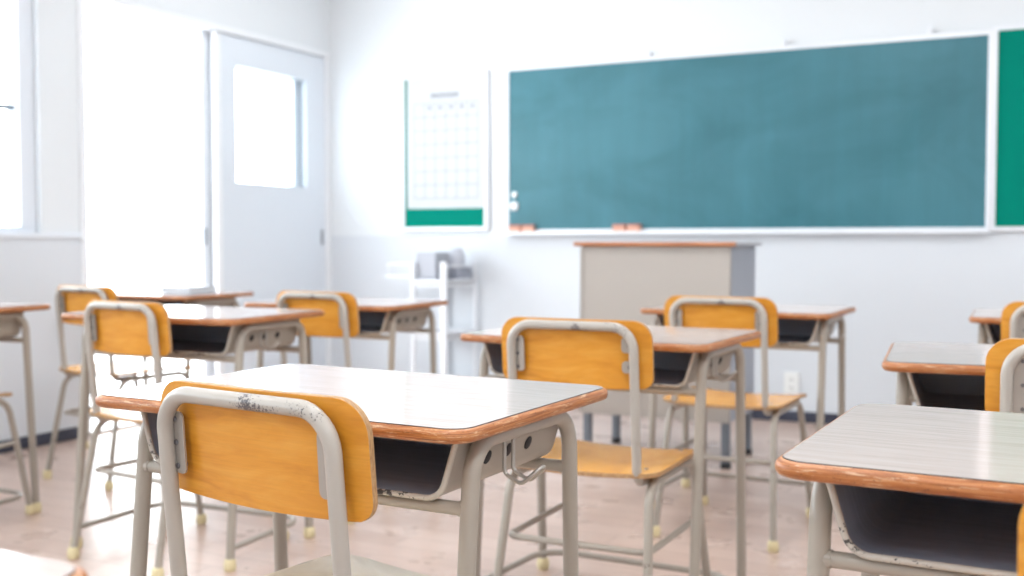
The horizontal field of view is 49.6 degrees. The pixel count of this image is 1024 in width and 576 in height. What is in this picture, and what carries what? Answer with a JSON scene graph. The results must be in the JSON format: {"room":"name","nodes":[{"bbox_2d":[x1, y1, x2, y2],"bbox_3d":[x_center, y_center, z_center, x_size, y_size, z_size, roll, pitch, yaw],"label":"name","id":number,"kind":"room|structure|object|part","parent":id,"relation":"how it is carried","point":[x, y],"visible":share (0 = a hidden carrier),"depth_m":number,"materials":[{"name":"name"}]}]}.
{"room":"classroom","nodes":[
{"label":"classroom","id":0,"kind":"room"},
{"bbox_2d":[32,0,328,232],"bbox_3d":[-3.048,-0.637,3.382,0.150,2.850,8.146,1,3,27],"label":"wall","id":1,"kind":"structure","parent":0,"point":[301,22],"depth_m":5.16,"materials":[{"name":"white paint"}]},
{"bbox_2d":[0,0,35,231],"bbox_3d":[-2.650,-0.942,4.149,0.080,1.505,2.003,1,3,27],"label":"window","id":2,"kind":"structure","parent":1,"relation":"in","point":[19,106],"depth_m":4.98,"materials":[{"name":"white paint"}]},
{"bbox_2d":[0,427,77,453],"bbox_3d":[-3.417,0.797,2.521,0.010,0.056,6.170,1,3,27],"label":"baseboard","id":3,"kind":"structure","parent":1,"relation":"attached to","point":[42,439],"depth_m":5.06,"materials":[{"name":"grey plastic"}]},
{"bbox_2d":[0,238,81,440],"bbox_3d":[-3.424,0.326,2.502,0.004,0.890,6.165,1,3,27],"label":"wainscoting","id":4,"kind":"structure","parent":1,"relation":"attached to","point":[32,270],"depth_m":5.04,"materials":[{"name":"white paint"}]},
{"bbox_2d":[0,232,81,237],"bbox_3d":[-3.429,-0.133,2.485,0.034,0.027,6.165,1,3,27],"label":"trim","id":5,"kind":"structure","parent":1,"relation":"attached to","point":[2,234],"depth_m":5.01,"materials":[{"name":"white paint"}]},
{"bbox_2d":[76,0,331,431],"bbox_3d":[-1.661,-0.385,6.146,0.168,2.115,1.977,1,3,27],"label":"trim","id":6,"kind":"structure","parent":1,"relation":"attached to","point":[121,7],"depth_m":5.63,"materials":[{"name":"white"}]},
{"bbox_2d":[196,30,301,376],"bbox_3d":[-1.474,-0.389,6.530,0.040,2.063,1.038,1,3,27],"label":"door","id":7,"kind":"structure","parent":1,"relation":"in","point":[203,59],"depth_m":6.08,"materials":[{"name":"white paint"}]},
{"bbox_3d":[-1.683,-0.282,6.083,0.008,0.095,0.018,1,3,27],"label":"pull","id":8,"kind":"part","parent":7,"relation":"part of","materials":[{"name":"grey metal"}]},
{"bbox_2d":[210,31,325,374],"bbox_3d":[-1.413,-0.390,6.539,0.040,2.063,0.989,1,3,27],"label":"door","id":9,"kind":"structure","parent":1,"relation":"in","point":[269,240],"depth_m":6.47,"materials":[{"name":"white paint"}]},
{"bbox_3d":[-1.191,-0.318,6.948,0.008,0.095,0.018,1,3,27],"label":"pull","id":10,"kind":"part","parent":9,"relation":"part of","materials":[{"name":"grey metal"}]},
{"bbox_2d":[0,408,885,575],"bbox_3d":[-0.087,0.909,1.956,6.778,0.120,8.446,1,3,27],"label":"floor","id":11,"kind":"structure","parent":0,"point":[610,510],"depth_m":3.65,"materials":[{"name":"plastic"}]},
{"bbox_2d":[0,392,35,514],"bbox_3d":[-1.882,0.400,3.580,0.411,0.761,0.514,1,2,13],"label":"chair","id":12,"kind":"object","parent":11,"relation":"on","point":[30,508],"visible":1,"depth_m":3.73,"materials":[{"name":"metal"}]},
{"bbox_3d":[-1.883,0.362,3.574,0.385,0.030,0.375,1,2,13],"label":"seat","id":13,"kind":"part","parent":12,"relation":"part of","materials":[{"name":"brown wood"}]},
{"bbox_2d":[0,302,49,512],"bbox_3d":[-1.970,0.415,3.759,0.661,0.715,0.482,1,3,26],"label":"student desk","id":14,"kind":"object","parent":11,"relation":"on","point":[12,319],"visible":0.98,"depth_m":3.77,"materials":[{"name":"silver metal"}]},
{"bbox_3d":[-1.909,0.172,3.888,0.566,0.022,0.021,1,3,26],"label":"cross rail","id":15,"kind":"part","parent":14,"relation":"part of","materials":[{"name":"metal"}]},
{"bbox_2d":[0,312,23,337],"bbox_3d":[-1.980,0.123,3.739,0.560,0.089,0.326,1,3,26],"label":"tray","id":16,"kind":"object","parent":14,"relation":"on","point":[11,323],"depth_m":3.73,"materials":[{"name":"metal"}]},
{"bbox_2d":[0,550,87,575],"bbox_3d":[-0.679,0.550,0.730,0.661,0.700,0.482,1,3,27],"label":"student desk","id":17,"kind":"object","parent":11,"relation":"on","point":[11,563],"visible":1,"depth_m":0.79,"materials":[{"name":"white wood"}]},
{"bbox_2d":[43,285,191,490],"bbox_3d":[-1.538,0.364,4.440,0.411,0.761,0.514,2,3,33],"label":"chair","id":18,"kind":"object","parent":11,"relation":"on","point":[68,298],"visible":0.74,"depth_m":4.32,"materials":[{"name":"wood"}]},
{"bbox_3d":[-1.640,0.067,4.268,0.361,0.154,0.033,2,3,33],"label":"backrest","id":19,"kind":"part","parent":18,"relation":"part of","materials":[{"name":"orange wood"}]},
{"bbox_3d":[-1.687,0.526,4.542,0.042,0.398,0.500,2,3,33],"label":"leg frame","id":20,"kind":"part","parent":18,"relation":"part of","materials":[{"name":"metal"}]},
{"bbox_3d":[-1.541,0.326,4.434,0.385,0.030,0.375,2,3,33],"label":"seat","id":21,"kind":"part","parent":18,"relation":"part of","materials":[{"name":"orange wood"}]},
{"bbox_3d":[-1.389,0.534,4.351,0.042,0.398,0.500,2,3,33],"label":"leg frame","id":22,"kind":"part","parent":18,"relation":"part of","materials":[{"name":"metal"}]},
{"bbox_2d":[86,289,253,448],"bbox_3d":[-1.567,0.369,5.038,0.661,0.700,0.482,1,3,26],"label":"student desk","id":23,"kind":"object","parent":11,"relation":"on","point":[218,298],"visible":0.27,"depth_m":4.94,"materials":[{"name":"white laminate"}]},
{"bbox_3d":[-1.838,0.366,5.152,0.024,0.664,0.414,1,3,26],"label":"leg frame","id":24,"kind":"part","parent":23,"relation":"part of","materials":[{"name":"metal"}]},
{"bbox_2d":[118,297,235,306],"bbox_3d":[-1.577,0.084,5.015,0.566,0.091,0.338,1,3,27],"label":"tray","id":25,"kind":"object","parent":23,"relation":"on","point":[221,302],"depth_m":4.98,"materials":[{"name":"metal"}]},
{"bbox_2d":[161,285,215,293],"bbox_3d":[-1.438,0.007,4.937,0.152,0.030,0.200,1,3,19],"label":"booklet","id":26,"kind":"object","parent":23,"relation":"on","point":[185,289],"visible":1,"depth_m":4.86,"materials":[{"name":"white paper"}]},
{"bbox_3d":[-1.320,0.376,4.900,0.024,0.664,0.414,1,3,26],"label":"leg frame","id":27,"kind":"part","parent":23,"relation":"part of","materials":[{"name":"metal"}]},
{"bbox_2d":[67,300,288,575],"bbox_3d":[-1.000,0.410,3.337,0.411,0.761,0.514,2,3,33],"label":"chair","id":28,"kind":"object","parent":11,"relation":"on","point":[110,326],"visible":0.56,"depth_m":3.18,"materials":[{"name":"wood"}]},
{"bbox_3d":[-1.002,0.372,3.331,0.385,0.030,0.375,2,3,33],"label":"seat","id":29,"kind":"part","parent":28,"relation":"part of","materials":[{"name":"orange wood"}]},
{"bbox_3d":[-1.103,0.114,3.166,0.361,0.154,0.033,2,3,33],"label":"backrest","id":30,"kind":"part","parent":28,"relation":"part of","materials":[{"name":"orange wood"}]},
{"bbox_3d":[-1.148,0.572,3.441,0.042,0.398,0.500,2,3,33],"label":"leg frame","id":31,"kind":"part","parent":28,"relation":"part of","materials":[{"name":"metal"}]},
{"bbox_3d":[-0.852,0.580,3.247,0.042,0.398,0.500,2,3,33],"label":"leg frame","id":32,"kind":"part","parent":28,"relation":"part of","materials":[{"name":"metal"}]},
{"bbox_2d":[61,305,324,571],"bbox_3d":[-0.969,0.429,3.424,0.661,0.715,0.482,1,3,24],"label":"student desk","id":33,"kind":"object","parent":11,"relation":"on","point":[198,333],"visible":0.65,"depth_m":3.36,"materials":[{"name":"silver metal"}]},
{"bbox_3d":[-1.243,0.426,3.530,0.024,0.678,0.414,1,3,24],"label":"leg frame","id":34,"kind":"part","parent":33,"relation":"part of","materials":[{"name":"metal"}]},
{"bbox_3d":[-1.039,0.198,3.270,0.566,0.022,0.021,1,3,24],"label":"cross rail","id":35,"kind":"part","parent":33,"relation":"part of","materials":[{"name":"metal"}]},
{"bbox_2d":[170,319,299,355],"bbox_3d":[-0.979,0.138,3.401,0.576,0.093,0.355,1,3,27],"label":"tray","id":36,"kind":"object","parent":33,"relation":"on","point":[187,340],"depth_m":3.36,"materials":[{"name":"metal"}]},
{"bbox_3d":[-0.717,0.436,3.295,0.024,0.678,0.414,1,3,24],"label":"leg frame","id":37,"kind":"part","parent":33,"relation":"part of","materials":[{"name":"metal"}]},
{"bbox_3d":[-0.912,0.186,3.554,0.566,0.022,0.021,1,3,24],"label":"cross rail","id":38,"kind":"part","parent":33,"relation":"part of","materials":[{"name":"metal"}]},
{"bbox_2d":[157,379,428,575],"bbox_3d":[-0.202,0.490,1.513,0.411,0.754,0.514,2,3,34],"label":"chair","id":39,"kind":"object","parent":11,"relation":"on","point":[284,452],"visible":1,"depth_m":1.32,"materials":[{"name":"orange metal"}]},
{"bbox_3d":[-0.309,0.194,1.345,0.361,0.149,0.033,2,3,34],"label":"backrest","id":40,"kind":"part","parent":39,"relation":"part of","materials":[{"name":"orange wood"}]},
{"bbox_3d":[-0.204,0.439,1.507,0.385,0.030,0.375,2,3,34],"label":"seat","id":41,"kind":"part","parent":39,"relation":"part of","materials":[{"name":"wood"}]},
{"bbox_2d":[277,290,359,523],"bbox_3d":[-0.568,0.385,3.948,0.411,0.761,0.514,1,3,32],"label":"chair","id":42,"kind":"object","parent":11,"relation":"on","point":[340,318],"visible":0.25,"depth_m":3.73,"materials":[{"name":"wood"}]},
{"bbox_3d":[-0.668,0.088,3.775,0.361,0.154,0.033,1,3,32],"label":"backrest","id":43,"kind":"part","parent":42,"relation":"part of","materials":[{"name":"orange wood"}]},
{"bbox_2d":[244,298,447,373],"bbox_3d":[-0.629,0.400,4.296,0.661,0.700,0.482,1,3,24],"label":"student desk","id":44,"kind":"object","parent":11,"relation":"on","point":[377,316],"visible":0.46,"depth_m":4.18,"materials":[{"name":"silver metal"}]},
{"bbox_3d":[-0.905,0.397,4.399,0.024,0.664,0.414,1,3,24],"label":"leg frame","id":45,"kind":"part","parent":44,"relation":"part of","materials":[{"name":"metal"}]},
{"bbox_3d":[-0.699,0.175,4.142,0.566,0.021,0.021,1,3,24],"label":"cross rail","id":46,"kind":"part","parent":44,"relation":"part of","materials":[{"name":"metal"}]},
{"bbox_2d":[359,307,429,334],"bbox_3d":[-0.639,0.116,4.274,0.579,0.091,0.360,1,3,27],"label":"tray","id":47,"kind":"object","parent":44,"relation":"on","point":[370,322],"depth_m":4.22,"materials":[{"name":"metal"}]},
{"bbox_3d":[-0.377,0.407,4.169,0.024,0.664,0.414,1,3,24],"label":"leg frame","id":48,"kind":"part","parent":44,"relation":"part of","materials":[{"name":"metal"}]},
{"bbox_3d":[-0.574,0.163,4.427,0.566,0.021,0.021,1,3,24],"label":"cross rail","id":49,"kind":"part","parent":44,"relation":"part of","materials":[{"name":"metal"}]},
{"bbox_2d":[95,364,607,575],"bbox_3d":[-0.233,0.507,1.724,0.661,0.700,0.482,2,3,28],"label":"student desk","id":50,"kind":"object","parent":11,"relation":"on","point":[435,435],"visible":0.75,"depth_m":1.65,"materials":[{"name":"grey wood"}]},
{"bbox_3d":[-0.500,0.501,1.845,0.024,0.664,0.414,2,3,28],"label":"leg frame","id":51,"kind":"part","parent":50,"relation":"part of","materials":[{"name":"metal"}]},
{"bbox_3d":[-0.310,0.281,1.573,0.566,0.021,0.021,2,3,28],"label":"cross rail","id":52,"kind":"part","parent":50,"relation":"part of","materials":[{"name":"metal"}]},
{"bbox_2d":[141,412,557,500],"bbox_3d":[-0.243,0.222,1.701,0.567,0.094,0.339,1,3,27],"label":"tray","id":53,"kind":"object","parent":50,"relation":"on","point":[406,470],"depth_m":1.60,"materials":[{"name":"metal"}]},
{"bbox_3d":[0.010,0.516,1.579,0.024,0.664,0.414,2,3,28],"label":"leg frame","id":54,"kind":"part","parent":50,"relation":"part of","materials":[{"name":"metal"}]},
{"bbox_3d":[-0.166,0.269,1.849,0.566,0.021,0.021,2,3,28],"label":"cross rail","id":55,"kind":"part","parent":50,"relation":"part of","materials":[{"name":"metal"}]},
{"bbox_2d":[386,261,476,376],"bbox_3d":[-0.467,0.253,6.441,0.427,0.814,0.384,1,3,27],"label":"utility cart","id":56,"kind":"object","parent":11,"relation":"on","point":[443,334],"visible":0.53,"depth_m":6.26,"materials":[{"name":"white metal"}]},
{"bbox_3d":[-0.561,0.234,6.285,0.020,0.765,0.022,1,3,27],"label":"post","id":57,"kind":"part","parent":56,"relation":"part of","materials":[{"name":"white metal"}]},
{"bbox_2d":[416,252,449,279],"bbox_3d":[-0.451,-0.121,6.328,0.136,0.169,0.166,1,3,27],"label":"file box","id":58,"kind":"object","parent":56,"relation":"on","point":[427,263],"visible":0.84,"depth_m":6.26,"materials":[{"name":"grey plastic"}]},
{"bbox_2d":[416,278,449,279],"bbox_3d":[-0.451,-0.047,6.331,0.136,0.021,0.166,1,3,27],"label":"tray","id":59,"kind":"object","parent":56,"relation":"on","point":[416,278],"depth_m":6.26,"materials":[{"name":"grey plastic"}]},
{"bbox_3d":[-0.380,0.238,6.194,0.038,0.765,0.022,1,3,27],"label":"post","id":60,"kind":"part","parent":56,"relation":"part of","materials":[{"name":"white metal"}]},
{"bbox_2d":[414,328,474,340],"bbox_3d":[-0.389,0.267,6.403,0.214,0.042,0.374,1,3,27],"label":"shelf","id":61,"kind":"object","parent":56,"relation":"attached to","point":[450,333],"depth_m":6.26,"materials":[{"name":"white metal"}]},
{"bbox_2d":[414,278,474,286],"bbox_3d":[-0.389,-0.033,6.390,0.214,0.042,0.374,1,3,27],"label":"shelf","id":62,"kind":"object","parent":56,"relation":"attached to","point":[443,282],"depth_m":6.25,"materials":[{"name":"white metal"}]},
{"bbox_2d":[450,248,470,279],"bbox_3d":[-0.325,-0.136,6.454,0.145,0.189,0.150,1,3,27],"label":"machine","id":63,"kind":"object","parent":56,"relation":"on","point":[457,256],"visible":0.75,"depth_m":6.39,"materials":[{"name":"grey plastic"}]},
{"bbox_3d":[-0.388,-0.128,6.386,0.212,0.012,0.372,1,3,27],"label":"guard rail","id":64,"kind":"part","parent":56,"relation":"part of","materials":[{"name":"white metal"}]},
{"bbox_3d":[-0.218,0.225,6.517,0.020,0.765,0.022,1,3,27],"label":"post","id":65,"kind":"part","parent":56,"relation":"part of","materials":[{"name":"white metal"}]},
{"bbox_2d":[493,317,710,575],"bbox_3d":[0.222,0.440,2.629,0.411,0.761,0.514,1,3,26],"label":"chair","id":66,"kind":"object","parent":11,"relation":"on","point":[607,354],"visible":0.75,"depth_m":2.45,"materials":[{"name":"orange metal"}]},
{"bbox_3d":[0.063,0.602,2.714,0.042,0.398,0.500,1,3,26],"label":"leg frame","id":67,"kind":"part","parent":66,"relation":"part of","materials":[{"name":"metal"}]},
{"bbox_3d":[0.138,0.144,2.447,0.361,0.154,0.033,1,3,26],"label":"backrest","id":68,"kind":"part","parent":66,"relation":"part of","materials":[{"name":"orange wood"}]},
{"bbox_3d":[0.220,0.402,2.623,0.385,0.030,0.375,1,3,26],"label":"seat","id":69,"kind":"part","parent":66,"relation":"part of","materials":[{"name":"orange wood"}]},
{"bbox_3d":[0.380,0.609,2.558,0.042,0.398,0.500,1,3,26],"label":"leg frame","id":70,"kind":"part","parent":66,"relation":"part of","materials":[{"name":"metal"}]},
{"bbox_2d":[460,326,760,575],"bbox_3d":[0.262,0.462,2.839,0.661,0.700,0.482,1,3,28],"label":"student desk","id":71,"kind":"object","parent":11,"relation":"on","point":[683,356],"visible":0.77,"depth_m":2.80,"materials":[{"name":"silver metal"}]},
{"bbox_3d":[-0.004,0.457,2.964,0.024,0.664,0.414,1,3,28],"label":"leg frame","id":72,"kind":"part","parent":71,"relation":"part of","materials":[{"name":"metal"}]},
{"bbox_3d":[0.182,0.235,2.691,0.566,0.021,0.021,1,3,28],"label":"cross rail","id":73,"kind":"part","parent":71,"relation":"part of","materials":[{"name":"metal"}]},
{"bbox_2d":[483,343,733,387],"bbox_3d":[0.250,0.176,2.818,0.570,0.091,0.345,1,3,27],"label":"tray","id":74,"kind":"object","parent":71,"relation":"on","point":[671,369],"depth_m":2.79,"materials":[{"name":"metal"}]},
{"bbox_3d":[0.504,0.469,2.692,0.024,0.664,0.414,1,3,28],"label":"leg frame","id":75,"kind":"part","parent":71,"relation":"part of","materials":[{"name":"metal"}]},
{"bbox_3d":[0.329,0.224,2.965,0.566,0.021,0.021,1,3,28],"label":"cross rail","id":76,"kind":"part","parent":71,"relation":"part of","materials":[{"name":"metal"}]},
{"bbox_2d":[574,242,761,468],"bbox_3d":[0.678,0.265,4.818,0.706,0.928,0.439,1,3,27],"label":"podium","id":77,"kind":"object","parent":11,"relation":"on","point":[618,280],"visible":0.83,"depth_m":4.66,"materials":[{"name":"grey"}]},
{"bbox_3d":[0.331,0.624,4.823,0.032,0.170,0.032,1,3,27],"label":"leg","id":78,"kind":"part","parent":77,"relation":"part of","materials":[{"name":"grey metal"}]},
{"bbox_3d":[0.483,0.611,5.126,0.032,0.170,0.032,1,3,27],"label":"leg","id":79,"kind":"part","parent":77,"relation":"part of","materials":[{"name":"grey metal"}]},
{"bbox_3d":[0.590,0.188,4.638,0.660,0.715,0.004,1,3,27],"label":"trim","id":80,"kind":"part","parent":77,"relation":"part of","materials":[{"name":"grey wood"}]},
{"bbox_3d":[0.595,0.185,4.648,0.656,0.721,0.018,1,3,27],"label":"panel","id":81,"kind":"part","parent":77,"relation":"part of","materials":[{"name":"grey wood"}]},
{"bbox_3d":[0.877,0.635,4.548,0.032,0.170,0.032,1,3,27],"label":"leg","id":82,"kind":"part","parent":77,"relation":"part of","materials":[{"name":"grey metal"}]},
{"bbox_3d":[0.969,0.183,4.683,0.018,0.721,0.382,1,3,27],"label":"panel","id":83,"kind":"part","parent":77,"relation":"part of","materials":[{"name":"grey"}]},
{"bbox_3d":[1.030,0.622,4.852,0.032,0.170,0.032,1,3,27],"label":"leg","id":84,"kind":"part","parent":77,"relation":"part of","materials":[{"name":"grey metal"}]},
{"bbox_2d":[653,295,811,552],"bbox_3d":[0.731,0.399,3.608,0.411,0.761,0.514,1,3,28],"label":"chair","id":85,"kind":"object","parent":11,"relation":"on","point":[760,314],"visible":0.7,"depth_m":3.42,"materials":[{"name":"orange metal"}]},
{"bbox_3d":[0.576,0.561,3.699,0.042,0.398,0.500,1,3,28],"label":"leg frame","id":86,"kind":"part","parent":85,"relation":"part of","materials":[{"name":"metal"}]},
{"bbox_3d":[0.642,0.102,3.429,0.361,0.154,0.033,1,3,28],"label":"backrest","id":87,"kind":"part","parent":85,"relation":"part of","materials":[{"name":"orange wood"}]},
{"bbox_3d":[0.729,0.361,3.602,0.385,0.030,0.375,1,3,28],"label":"seat","id":88,"kind":"part","parent":85,"relation":"part of","materials":[{"name":"orange wood"}]},
{"bbox_3d":[0.887,0.568,3.531,0.042,0.398,0.500,1,3,28],"label":"leg frame","id":89,"kind":"part","parent":85,"relation":"part of","materials":[{"name":"metal"}]},
{"bbox_2d":[640,304,855,506],"bbox_3d":[0.836,0.417,3.893,0.661,0.700,0.482,1,3,28],"label":"student desk","id":90,"kind":"object","parent":11,"relation":"on","point":[799,326],"visible":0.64,"depth_m":3.86,"materials":[{"name":"silver metal"}]},
{"bbox_3d":[0.569,0.413,4.015,0.024,0.664,0.414,1,3,28],"label":"leg frame","id":91,"kind":"part","parent":90,"relation":"part of","materials":[{"name":"metal"}]},
{"bbox_2d":[656,314,836,345],"bbox_3d":[0.824,0.132,3.871,0.568,0.091,0.340,1,3,27],"label":"tray","id":92,"kind":"object","parent":90,"relation":"on","point":[791,332],"depth_m":3.87,"materials":[{"name":"metal"}]},
{"bbox_3d":[0.757,0.191,3.744,0.566,0.021,0.021,1,3,28],"label":"cross rail","id":93,"kind":"part","parent":90,"relation":"part of","materials":[{"name":"metal"}]},
{"bbox_3d":[0.902,0.180,4.019,0.566,0.021,0.021,1,3,28],"label":"cross rail","id":94,"kind":"part","parent":90,"relation":"part of","materials":[{"name":"metal"}]},
{"bbox_3d":[1.079,0.425,3.748,0.024,0.664,0.414,1,3,28],"label":"leg frame","id":95,"kind":"part","parent":90,"relation":"part of","materials":[{"name":"metal"}]},
{"bbox_2d":[775,403,1023,575],"bbox_3d":[0.669,0.528,1.226,0.661,0.700,0.482,2,3,28],"label":"student desk","id":96,"kind":"object","parent":11,"relation":"on","point":[910,490],"visible":1,"depth_m":1.21,"materials":[{"name":"white laminate"}]},
{"bbox_3d":[0.402,0.522,1.349,0.024,0.664,0.414,2,3,28],"label":"leg frame","id":97,"kind":"part","parent":96,"relation":"part of","materials":[{"name":"metal"}]},
{"bbox_3d":[0.590,0.302,1.076,0.566,0.021,0.021,2,3,28],"label":"cross rail","id":98,"kind":"part","parent":96,"relation":"part of","materials":[{"name":"metal"}]},
{"bbox_2d":[826,483,1023,575],"bbox_3d":[0.658,0.243,1.204,0.569,0.093,0.343,1,3,27],"label":"tray","id":99,"kind":"object","parent":96,"relation":"on","point":[887,532],"depth_m":1.23,"materials":[{"name":"metal"}]},
{"bbox_2d":[882,342,993,410],"bbox_3d":[1.101,0.487,2.240,0.661,0.700,0.482,1,3,21],"label":"student desk","id":100,"kind":"object","parent":11,"relation":"on","point":[929,374],"visible":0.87,"depth_m":2.30,"materials":[{"name":"silver metal"}]},
{"bbox_3d":[0.822,0.484,2.331,0.024,0.664,0.414,1,3,21],"label":"leg frame","id":101,"kind":"part","parent":100,"relation":"part of","materials":[{"name":"metal"}]},
{"bbox_3d":[1.151,0.249,2.373,0.566,0.021,0.021,1,3,21],"label":"cross rail","id":102,"kind":"part","parent":100,"relation":"part of","materials":[{"name":"metal"}]},
{"bbox_2d":[907,373,985,410],"bbox_3d":[1.092,0.202,2.216,0.591,0.091,0.382,1,3,27],"label":"tray","id":103,"kind":"object","parent":100,"relation":"on","point":[953,391],"depth_m":2.42,"materials":[{"name":"metal"}]},
{"bbox_2d":[969,309,1002,343],"bbox_3d":[1.795,0.435,3.481,0.661,0.700,0.482,1,3,25],"label":"student desk","id":104,"kind":"object","parent":11,"relation":"on","point":[989,320],"visible":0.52,"depth_m":3.45,"materials":[{"name":"wood"}]},
{"bbox_3d":[1.522,0.431,3.589,0.024,0.664,0.414,1,3,25],"label":"leg frame","id":105,"kind":"part","parent":104,"relation":"part of","materials":[{"name":"metal"}]},
{"bbox_2d":[985,324,1000,343],"bbox_3d":[1.785,0.150,3.458,0.573,0.091,0.350,1,3,27],"label":"tray","id":106,"kind":"object","parent":104,"relation":"on","point":[992,331],"depth_m":3.70,"materials":[{"name":"metal"}]},
{"bbox_2d":[985,338,1023,413],"bbox_3d":[1.082,0.463,2.079,0.411,0.761,0.514,1,3,24],"label":"chair","id":107,"kind":"object","parent":11,"relation":"on","point":[1004,364],"visible":0.37,"depth_m":1.94,"materials":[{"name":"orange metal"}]},
{"bbox_2d":[1001,301,1023,339],"bbox_3d":[1.648,0.413,3.260,0.411,0.761,0.514,1,3,29],"label":"chair","id":108,"kind":"object","parent":11,"relation":"on","point":[1012,316],"visible":0.22,"depth_m":3.13,"materials":[{"name":"wood"}]},
{"bbox_2d":[1017,506,1023,575],"bbox_3d":[0.626,0.511,0.933,0.411,0.761,0.514,1,3,27],"label":"chair","id":109,"kind":"object","parent":11,"relation":"on","point":[1020,572],"visible":1,"depth_m":0.83,"materials":[{"name":"wood"}]},
{"bbox_2d":[328,0,1023,235],"bbox_3d":[1.777,-0.730,5.597,6.778,2.850,0.150,1,3,27],"label":"wall","id":110,"kind":"structure","parent":0,"point":[373,44],"depth_m":6.42,"materials":[{"name":"white paint"}]},
{"bbox_2d":[400,70,488,230],"bbox_3d":[-0.403,-0.807,6.589,0.596,0.933,0.024,1,3,27],"label":"notice board","id":111,"kind":"object","parent":110,"relation":"attached to","point":[444,219],"visible":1,"depth_m":6.60,"materials":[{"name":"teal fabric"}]},
{"bbox_2d":[407,74,483,208],"bbox_3d":[-0.399,-0.866,6.580,0.522,0.785,0.003,1,3,27],"label":"sheet","id":112,"kind":"object","parent":111,"relation":"attached to","point":[445,115],"visible":1,"depth_m":6.58,"materials":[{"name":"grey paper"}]},
{"bbox_2d":[331,234,1023,413],"bbox_3d":[1.742,0.187,5.566,6.478,0.910,0.004,1,3,27],"label":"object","id":113,"kind":"structure","parent":110,"relation":"attached to","point":[901,287],"depth_m":5.69,"materials":[{"name":"white paint"}]},
{"bbox_2d":[503,24,993,234],"bbox_3d":[1.111,-0.785,5.805,2.583,1.008,0.064,1,3,27],"label":"chalkboard","id":114,"kind":"object","parent":110,"relation":"attached to","point":[892,135],"visible":0.98,"depth_m":5.73,"materials":[{"name":"teal metal"}]},
{"bbox_2d":[510,202,518,210],"bbox_3d":[0.012,-0.472,6.380,0.052,0.052,0.012,1,3,27],"label":"magnet","id":115,"kind":"object","parent":114,"relation":"attached to","point":[514,206],"visible":1,"depth_m":6.37,"materials":[{"name":"white plastic"}]},
{"bbox_2d":[508,225,521,231],"bbox_3d":[0.019,-0.337,6.360,0.076,0.049,0.037,1,3,27],"label":"eraser","id":116,"kind":"object","parent":114,"relation":"on","point":[511,228],"visible":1,"depth_m":6.34,"materials":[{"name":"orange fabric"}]},
{"bbox_2d":[522,225,535,231],"bbox_3d":[0.095,-0.336,6.322,0.076,0.049,0.037,1,3,27],"label":"eraser","id":117,"kind":"object","parent":114,"relation":"on","point":[525,228],"visible":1,"depth_m":6.30,"materials":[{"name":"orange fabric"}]},
{"bbox_2d":[612,224,626,231],"bbox_3d":[0.590,-0.325,6.073,0.076,0.049,0.037,1,3,27],"label":"eraser","id":118,"kind":"object","parent":114,"relation":"on","point":[615,227],"visible":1,"depth_m":6.06,"materials":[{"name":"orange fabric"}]},
{"bbox_2d":[627,224,641,230],"bbox_3d":[0.666,-0.324,6.035,0.076,0.049,0.037,1,3,27],"label":"eraser","id":119,"kind":"object","parent":114,"relation":"on","point":[630,227],"visible":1,"depth_m":6.02,"materials":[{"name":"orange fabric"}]},
{"bbox_2d":[503,230,989,234],"bbox_3d":[1.106,-0.290,5.817,2.577,0.018,0.044,1,3,27],"label":"chalk tray","id":120,"kind":"object","parent":114,"relation":"on","point":[538,232],"depth_m":5.77,"materials":[{"name":"silver metal"}]},
{"bbox_2d":[784,372,798,393],"bbox_3d":[1.443,0.494,5.721,0.076,0.120,0.011,1,3,27],"label":"wall socket","id":121,"kind":"object","parent":110,"relation":"attached to","point":[791,379],"visible":0.89,"depth_m":5.72,"materials":[{"name":"white plastic"}]},
{"bbox_2d":[788,377,793,381],"bbox_3d":[1.441,0.472,5.716,0.032,0.026,0.003,1,3,27],"label":"outlet","id":122,"kind":"object","parent":121,"relation":"attached to","point":[790,379],"depth_m":5.72,"materials":[{"name":"white plastic"}]},
{"bbox_2d":[788,385,793,390],"bbox_3d":[1.441,0.516,5.718,0.032,0.026,0.003,1,3,27],"label":"outlet","id":123,"kind":"object","parent":121,"relation":"attached to","point":[790,387],"depth_m":5.72,"materials":[{"name":"white plastic"}]},
{"bbox_2d":[752,410,837,423],"bbox_3d":[1.739,0.669,5.580,6.478,0.056,0.010,1,3,27],"label":"baseboard","id":124,"kind":"structure","parent":110,"relation":"attached to","point":[791,416],"depth_m":5.71,"materials":[{"name":"grey plastic"}]},
{"bbox_2d":[990,24,1023,230],"bbox_3d":[2.540,-0.745,5.110,0.608,0.965,0.024,1,3,27],"label":"notice board","id":125,"kind":"object","parent":110,"relation":"attached to","point":[1007,158],"visible":1,"depth_m":5.21,"materials":[{"name":"teal fabric"}]},
{"label":"outside","id":126,"kind":"structure","parent":0,"visible":0},
{"bbox_2d":[91,355,199,425],"bbox_3d":[-5.281,0.834,4.568,4.850,0.130,14.146,1,3,27],"label":"ground","id":127,"kind":"structure","parent":126,"point":[105,384],"depth_m":7.98,"materials":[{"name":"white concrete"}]}
]}

